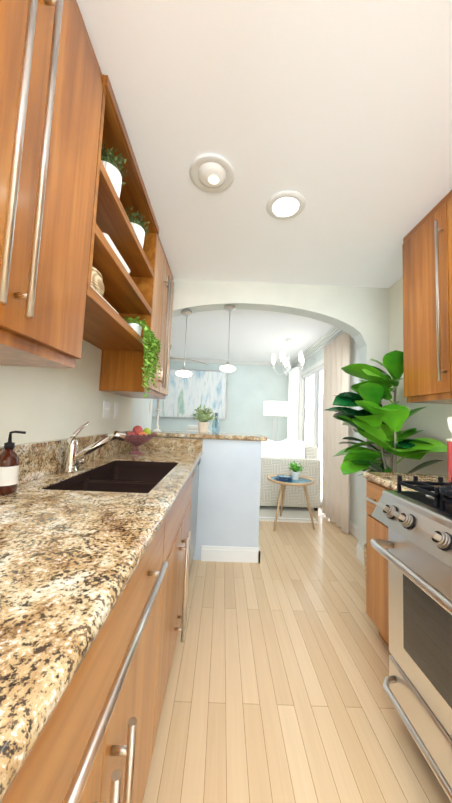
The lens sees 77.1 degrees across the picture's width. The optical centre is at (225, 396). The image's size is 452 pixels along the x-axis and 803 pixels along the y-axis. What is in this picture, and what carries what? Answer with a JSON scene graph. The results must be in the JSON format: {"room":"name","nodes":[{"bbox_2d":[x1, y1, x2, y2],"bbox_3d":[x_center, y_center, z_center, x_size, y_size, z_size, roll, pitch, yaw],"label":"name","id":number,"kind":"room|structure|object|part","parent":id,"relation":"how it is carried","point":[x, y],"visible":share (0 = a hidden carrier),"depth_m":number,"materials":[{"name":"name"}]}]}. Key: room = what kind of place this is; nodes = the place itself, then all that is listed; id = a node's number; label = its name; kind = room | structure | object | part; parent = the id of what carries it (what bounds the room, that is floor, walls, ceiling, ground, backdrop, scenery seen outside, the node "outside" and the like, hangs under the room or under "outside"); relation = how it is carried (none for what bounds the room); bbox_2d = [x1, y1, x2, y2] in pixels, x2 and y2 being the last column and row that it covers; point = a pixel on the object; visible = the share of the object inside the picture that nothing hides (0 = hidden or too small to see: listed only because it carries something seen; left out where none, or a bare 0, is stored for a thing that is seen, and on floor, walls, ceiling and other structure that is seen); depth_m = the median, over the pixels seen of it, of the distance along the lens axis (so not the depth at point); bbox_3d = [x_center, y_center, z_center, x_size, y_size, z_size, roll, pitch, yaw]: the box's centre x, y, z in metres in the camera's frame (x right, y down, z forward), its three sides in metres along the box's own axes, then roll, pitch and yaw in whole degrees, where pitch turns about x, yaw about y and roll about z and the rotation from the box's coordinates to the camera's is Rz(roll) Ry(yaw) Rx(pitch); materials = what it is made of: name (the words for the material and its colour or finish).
{"room":"kitchen","nodes":[
{"label":"kitchen","id":0,"kind":"room"},
{"bbox_2d":[0,340,152,446],"bbox_3d":[-0.862,-0.010,0.681,0.120,2.440,5.000,2,-5,0],"label":"wall","id":1,"kind":"structure","parent":0,"point":[38,404],"depth_m":1.40,"materials":[{"name":"beige paint"}]},
{"bbox_2d":[0,0,102,367],"bbox_3d":[-0.619,-0.675,0.643,0.309,1.096,0.716,2,-5,0],"label":"upper cabinet","id":2,"kind":"object","parent":1,"relation":"attached to","point":[51,88],"visible":1,"depth_m":0.72,"materials":[{"name":"brown wood"}]},
{"bbox_2d":[102,401,110,417],"bbox_3d":[-0.807,0.091,1.928,0.014,0.116,0.115,2,-5,0],"label":"light switch","id":3,"kind":"object","parent":1,"relation":"attached to","point":[106,408],"depth_m":1.91,"materials":[{"name":"white plastic"}]},
{"bbox_2d":[114,403,118,417],"bbox_3d":[-0.809,0.104,2.097,0.014,0.116,0.070,2,-5,0],"label":"light switch","id":4,"kind":"object","parent":1,"relation":"attached to","point":[116,404],"depth_m":2.09,"materials":[{"name":"white plastic"}]},
{"bbox_2d":[83,75,158,351],"bbox_3d":[-0.616,-0.743,1.433,0.320,0.837,0.847,2,-5,0],"label":"open shelf unit","id":5,"kind":"object","parent":1,"relation":"attached to","point":[107,326],"depth_m":1.39,"materials":[{"name":"brown wood"}]},
{"bbox_2d":[101,142,128,198],"bbox_3d":[-0.530,-0.970,1.251,0.187,0.219,0.185,2,-5,0],"label":"potted plant","id":6,"kind":"object","parent":5,"relation":"on","point":[111,168],"visible":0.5,"depth_m":1.22,"materials":[{"name":"white ceramic"}]},
{"bbox_3d":[-0.621,-0.657,1.407,0.190,0.105,0.340,2,-5,0],"label":"dish stack on the shelf","id":7,"kind":"part","parent":5,"relation":"part of","materials":[{"name":"white ceramic"}]},
{"bbox_2d":[125,207,149,247],"bbox_3d":[-0.536,-0.938,1.626,0.203,0.214,0.192,2,-5,0],"label":"potted plant","id":8,"kind":"object","parent":5,"relation":"on","point":[138,227],"visible":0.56,"depth_m":1.59,"materials":[{"name":"white ceramic"}]},
{"bbox_2d":[124,316,161,397],"bbox_3d":[-0.510,-0.231,1.664,0.221,0.478,0.340,2,-5,0],"label":"vine","id":9,"kind":"object","parent":5,"relation":"on","point":[150,347],"visible":0.96,"depth_m":1.64,"materials":[{"name":"green plant"}]},
{"bbox_3d":[-0.609,-0.395,1.176,0.222,0.022,0.300,2,-5,0],"label":"books","id":10,"kind":"object","parent":5,"relation":"on","visible":0},
{"bbox_2d":[91,266,104,296],"bbox_3d":[-0.616,-0.478,1.152,0.230,0.136,0.230,2,-5,0],"label":"basket","id":11,"kind":"object","parent":10,"relation":"on","point":[97,284],"visible":0.15,"depth_m":1.13,"materials":[{"name":"beige wicker"}]},
{"bbox_2d":[99,234,173,398],"bbox_3d":[-0.614,-0.553,2.175,0.351,1.097,0.661,2,-5,0],"label":"upper cabinet","id":12,"kind":"object","parent":1,"relation":"attached to","point":[121,372],"visible":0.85,"depth_m":1.95,"materials":[{"name":"brown wood"}]},
{"bbox_2d":[151,362,291,441],"bbox_3d":[-1.350,0.393,6.011,5.700,2.440,0.100,2,-5,0],"label":"wall","id":13,"kind":"structure","parent":0,"point":[251,389],"depth_m":6.01,"materials":[{"name":"white paint"}]},
{"bbox_2d":[152,368,227,419],"bbox_3d":[-0.766,-0.058,5.978,1.586,1.036,0.045,2,-5,0],"label":"painting","id":14,"kind":"object","parent":13,"relation":"attached to","point":[185,397],"visible":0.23,"depth_m":5.97,"materials":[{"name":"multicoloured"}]},
{"bbox_2d":[170,358,292,366],"bbox_3d":[-1.303,-0.792,6.018,5.500,0.075,0.075,2,-5,0],"label":"crown molding","id":15,"kind":"structure","parent":13,"relation":"attached to","point":[220,361],"depth_m":6.01,"materials":[{"name":"white paint"}]},
{"bbox_2d":[76,0,451,361],"bbox_3d":[-1.258,-1.163,2.172,5.700,0.060,8.000,2,-5,0],"label":"ceiling","id":16,"kind":"structure","parent":0,"point":[337,114],"depth_m":1.23,"materials":[{"name":"white paint"}]},
{"bbox_2d":[170,347,207,364],"bbox_3d":[-0.891,-0.756,4.011,1.257,0.430,1.103,2,-5,0],"label":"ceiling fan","id":17,"kind":"object","parent":16,"relation":"hanging from","point":[185,359],"visible":0.1,"depth_m":4.21,"materials":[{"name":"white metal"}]},
{"bbox_2d":[189,154,233,192],"bbox_3d":[-0.073,-1.118,1.450,0.230,0.047,0.230,2,-5,0],"label":"recessed light","id":18,"kind":"object","parent":16,"relation":"in","point":[212,173],"visible":1,"depth_m":1.42,"materials":[{"name":"white metal"}]},
{"bbox_2d":[266,191,305,219],"bbox_3d":[0.346,-1.102,1.643,0.224,0.015,0.224,2,-5,0],"label":"recessed light","id":19,"kind":"object","parent":16,"relation":"in","point":[284,205],"visible":1,"depth_m":1.63,"materials":[{"name":"white"}]},
{"bbox_2d":[271,338,303,375],"bbox_3d":[0.956,-0.599,4.330,0.505,0.548,0.484,2,-5,0],"label":"chandelier","id":20,"kind":"object","parent":16,"relation":"hanging from","point":[286,361],"visible":1,"depth_m":4.29,"materials":[{"name":"white"}]},
{"bbox_2d":[160,279,389,559],"bbox_3d":[0.307,0.185,2.560,2.260,2.440,0.150,2,-5,0],"label":"wall","id":21,"kind":"structure","parent":0,"point":[228,507],"depth_m":2.55,"materials":[{"name":"white paint"}]},
{"bbox_2d":[176,310,192,376],"bbox_3d":[-0.373,-0.479,2.605,0.150,0.603,0.150,2,-5,0],"label":"pendant lamp","id":22,"kind":"object","parent":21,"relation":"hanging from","point":[183,372],"visible":1,"depth_m":2.58,"materials":[{"name":"silver metal"}]},
{"bbox_2d":[151,430,266,440],"bbox_3d":[-0.236,0.361,2.658,1.188,0.040,0.455,2,-5,0],"label":"bar","id":23,"kind":"object","parent":21,"relation":"on","point":[212,435],"visible":0.94,"depth_m":2.44,"materials":[{"name":"beige stone"}]},
{"bbox_2d":[152,400,161,431],"bbox_3d":[-0.603,0.170,2.506,0.088,0.285,0.088,2,-5,0],"label":"candlestick","id":24,"kind":"object","parent":23,"relation":"on","point":[157,418],"visible":1,"depth_m":2.49,"materials":[{"name":"beige ceramic"}]},
{"bbox_2d":[189,404,216,432],"bbox_3d":[-0.216,0.213,2.729,0.284,0.265,0.243,2,-5,0],"label":"potted plant","id":25,"kind":"object","parent":23,"relation":"on","point":[203,416],"visible":1,"depth_m":2.68,"materials":[{"name":"green plant"}]},
{"bbox_2d":[220,305,235,371],"bbox_3d":[0.027,-0.529,2.613,0.150,0.606,0.150,2,-5,0],"label":"pendant lamp","id":26,"kind":"object","parent":21,"relation":"hanging from","point":[227,367],"visible":1,"depth_m":2.59,"materials":[{"name":"white glass"}]},
{"bbox_2d":[201,544,259,562],"bbox_3d":[-0.294,1.339,2.730,1.156,0.120,0.716,2,-5,0],"label":"baseboard","id":27,"kind":"structure","parent":21,"relation":"attached to","point":[231,554],"depth_m":2.38,"materials":[{"name":"white wood"}]},
{"bbox_2d":[142,505,450,802],"bbox_3d":[-1.056,1.340,1.977,6.300,0.060,8.000,2,-5,0],"label":"floor","id":28,"kind":"structure","parent":0,"point":[275,692],"depth_m":1.25,"materials":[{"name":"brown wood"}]},
{"bbox_2d":[1,507,184,802],"bbox_3d":[-0.501,0.777,0.473,0.656,0.868,0.900,2,-5,0],"label":"base cabinet","id":29,"kind":"object","parent":28,"relation":"on","point":[95,742],"depth_m":0.52,"materials":[{"name":"brown wood"}]},
{"bbox_2d":[0,431,202,802],"bbox_3d":[-0.497,0.283,0.962,0.633,0.190,2.998,2,-5,0],"label":"countertop","id":30,"kind":"structure","parent":29,"relation":"on","point":[70,560],"depth_m":0.54,"materials":[{"name":"stone"}]},
{"bbox_2d":[0,431,25,494],"bbox_3d":[-0.742,0.222,0.968,0.074,0.210,0.067,2,-5,0],"label":"soap bottle","id":31,"kind":"object","parent":30,"relation":"on","point":[9,465],"visible":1,"depth_m":0.95,"materials":[{"name":"orange glass"}]},
{"bbox_2d":[62,422,125,472],"bbox_3d":[-0.640,0.246,1.400,0.271,0.238,0.135,2,-5,0],"label":"chrome faucet","id":32,"kind":"object","parent":30,"relation":"on","point":[74,460],"visible":1,"depth_m":1.37,"materials":[{"name":"silver metal"}]},
{"bbox_2d":[42,460,177,492],"bbox_3d":[-0.492,0.488,1.393,0.460,0.222,0.810,2,-5,0],"label":"double-bowl sink","id":33,"kind":"object","parent":30,"relation":"in","point":[131,476],"visible":0.15,"depth_m":1.48,"materials":[{"name":"brown metal"}]},
{"bbox_2d":[122,425,155,453],"bbox_3d":[-0.656,0.316,2.092,0.270,0.206,0.272,2,-5,0],"label":"glass fruit bowl","id":34,"kind":"object","parent":30,"relation":"on","point":[137,436],"visible":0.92,"depth_m":2.05,"materials":[{"name":"pink"}]},
{"bbox_2d":[86,471,192,641],"bbox_3d":[-0.511,0.847,1.361,0.656,0.868,0.918,2,-5,0],"label":"base cabinet","id":35,"kind":"object","parent":28,"relation":"on","point":[184,499],"depth_m":1.42,"materials":[{"name":"brown wood"}]},
{"bbox_2d":[189,458,200,574],"bbox_3d":[-0.513,0.908,2.118,0.568,0.866,0.590,2,-5,0],"label":"dishwasher","id":36,"kind":"object","parent":28,"relation":"on","point":[194,505],"visible":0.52,"depth_m":2.10,"materials":[{"name":"grey"}]},
{"bbox_2d":[259,506,317,522],"bbox_3d":[-0.522,1.512,4.362,3.220,0.013,2.030,2,-5,0],"label":"rug","id":37,"kind":"object","parent":28,"relation":"on","point":[290,514],"visible":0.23,"depth_m":3.60,"materials":[{"name":"beige fabric"}]},
{"bbox_2d":[263,401,287,441],"bbox_3d":[0.851,0.849,4.966,0.420,1.510,0.420,2,-5,0],"label":"floor lamp","id":38,"kind":"object","parent":37,"relation":"on","point":[275,408],"visible":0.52,"depth_m":4.85,"materials":[{"name":"silver metal"}]},
{"bbox_2d":[260,438,320,510],"bbox_3d":[0.812,1.087,4.235,0.911,0.914,0.900,2,-5,0],"label":"sofa","id":39,"kind":"object","parent":37,"relation":"on","point":[278,457],"visible":0.71,"depth_m":3.79,"materials":[{"name":"white fabric"}]},
{"bbox_3d":[-0.479,0.999,4.067,1.300,0.965,0.500,2,-5,0],"label":"console table","id":40,"kind":"object","parent":37,"relation":"on","visible":0},
{"bbox_2d":[188,425,209,431],"bbox_3d":[-0.387,0.469,4.070,0.301,0.096,0.220,2,-5,0],"label":"books","id":41,"kind":"object","parent":40,"relation":"on","point":[193,428],"visible":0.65,"depth_m":3.96,"materials":[{"name":"white"}]},
{"bbox_2d":[212,413,219,432],"bbox_3d":[-0.144,0.385,4.119,0.120,0.290,0.120,2,-5,0],"label":"vase","id":42,"kind":"object","parent":40,"relation":"on","point":[216,425],"visible":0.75,"depth_m":4.08,"materials":[{"name":"blue glass"}]},
{"bbox_2d":[268,474,314,530],"bbox_3d":[0.740,1.215,3.276,0.532,0.537,0.543,2,-5,0],"label":"round side table","id":43,"kind":"object","parent":28,"relation":"on","point":[304,481],"visible":0.79,"depth_m":3.18,"materials":[{"name":"brown wood"}]},
{"bbox_2d":[274,474,292,480],"bbox_3d":[0.661,0.939,3.262,0.210,0.046,0.210,2,-5,0],"label":"book","id":44,"kind":"object","parent":43,"relation":"on","point":[281,477],"visible":1,"depth_m":3.24,"materials":[{"name":"blue paper"}]},
{"bbox_2d":[288,461,302,479],"bbox_3d":[0.827,0.871,3.371,0.198,0.211,0.204,2,-5,0],"label":"potted plant","id":45,"kind":"object","parent":43,"relation":"on","point":[295,472],"visible":0.98,"depth_m":3.33,"materials":[{"name":"green plant"}]},
{"bbox_2d":[363,480,390,647],"bbox_3d":[1.094,0.915,1.419,0.641,0.868,0.466,2,-5,0],"label":"base cabinet","id":46,"kind":"object","parent":28,"relation":"on","point":[377,595],"visible":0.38,"depth_m":1.54,"materials":[{"name":"brown wood"}]},
{"bbox_2d":[363,472,448,490],"bbox_3d":[1.127,0.387,1.462,0.618,0.190,0.466,2,-5,0],"label":"countertop","id":47,"kind":"structure","parent":46,"relation":"on","point":[388,480],"depth_m":1.55,"materials":[{"name":"stone"}]},
{"bbox_2d":[446,417,451,482],"bbox_3d":[1.233,0.271,1.440,0.180,0.343,0.180,2,-5,0],"label":"utensil crock","id":48,"kind":"object","parent":47,"relation":"on","point":[449,449],"visible":1,"depth_m":1.46,"materials":[{"name":"red"}]},
{"bbox_2d":[325,350,446,579],"bbox_3d":[1.073,0.549,2.045,0.654,1.691,0.963,2,-5,0],"label":"fig tree","id":49,"kind":"object","parent":28,"relation":"on","point":[373,421],"visible":0.71,"depth_m":2.00,"materials":[{"name":"green plant"}]},
{"bbox_2d":[370,475,451,802],"bbox_3d":[0.995,0.697,0.817,0.847,1.200,0.760,2,-5,0],"label":"range","id":50,"kind":"object","parent":28,"relation":"on","point":[417,683],"visible":1,"depth_m":0.96,"materials":[{"name":"silver metal"}]},
{"bbox_2d":[293,277,451,525],"bbox_3d":[1.491,0.195,2.096,0.100,2.440,7.800,2,-5,0],"label":"wall","id":51,"kind":"structure","parent":0,"point":[430,420],"depth_m":2.35,"materials":[{"name":"beige paint"}]},
{"bbox_2d":[299,359,323,505],"bbox_3d":[1.435,0.541,4.526,0.095,2.130,1.640,2,-5,0],"label":"door","id":52,"kind":"structure","parent":51,"relation":"in","point":[311,402],"depth_m":4.71,"materials":[{"name":"white"}]},
{"bbox_2d":[290,326,341,365],"bbox_3d":[1.425,-0.815,4.366,0.075,0.075,3.270,2,-5,0],"label":"crown molding","id":53,"kind":"structure","parent":51,"relation":"attached to","point":[327,336],"depth_m":4.31,"materials":[{"name":"white"}]},
{"bbox_2d":[290,331,344,369],"bbox_3d":[1.395,-0.624,4.567,0.118,0.105,2.939,2,-5,0],"label":"curtain rod","id":54,"kind":"object","parent":51,"relation":"attached to","point":[339,334],"visible":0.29,"depth_m":4.08,"materials":[{"name":"silver metal"}]},
{"bbox_2d":[287,364,298,439],"bbox_3d":[1.301,0.532,5.558,0.083,2.261,0.640,2,-5,0],"label":"curtain","id":55,"kind":"object","parent":54,"relation":"hanging from","point":[293,390],"visible":0.54,"depth_m":5.51,"materials":[{"name":"white fabric"}]},
{"bbox_2d":[322,330,350,534],"bbox_3d":[1.326,0.366,3.455,0.083,2.261,0.740,2,-5,0],"label":"curtain","id":56,"kind":"object","parent":54,"relation":"hanging from","point":[335,432],"visible":0.79,"depth_m":3.40,"materials":[{"name":"beige fabric"}]},
{"bbox_2d":[349,520,357,538],"bbox_3d":[1.375,1.434,3.095,0.016,0.120,1.090,2,-5,0],"label":"baseboard","id":57,"kind":"structure","parent":51,"relation":"attached to","point":[353,529],"depth_m":3.04,"materials":[{"name":"white"}]},
{"bbox_2d":[402,190,451,403],"bbox_3d":[1.291,-0.525,1.573,0.361,1.097,0.549,2,-5,0],"label":"upper cabinet","id":58,"kind":"object","parent":51,"relation":"attached to","point":[427,293],"visible":1,"depth_m":1.61,"materials":[{"name":"brown wood"}]}
]}

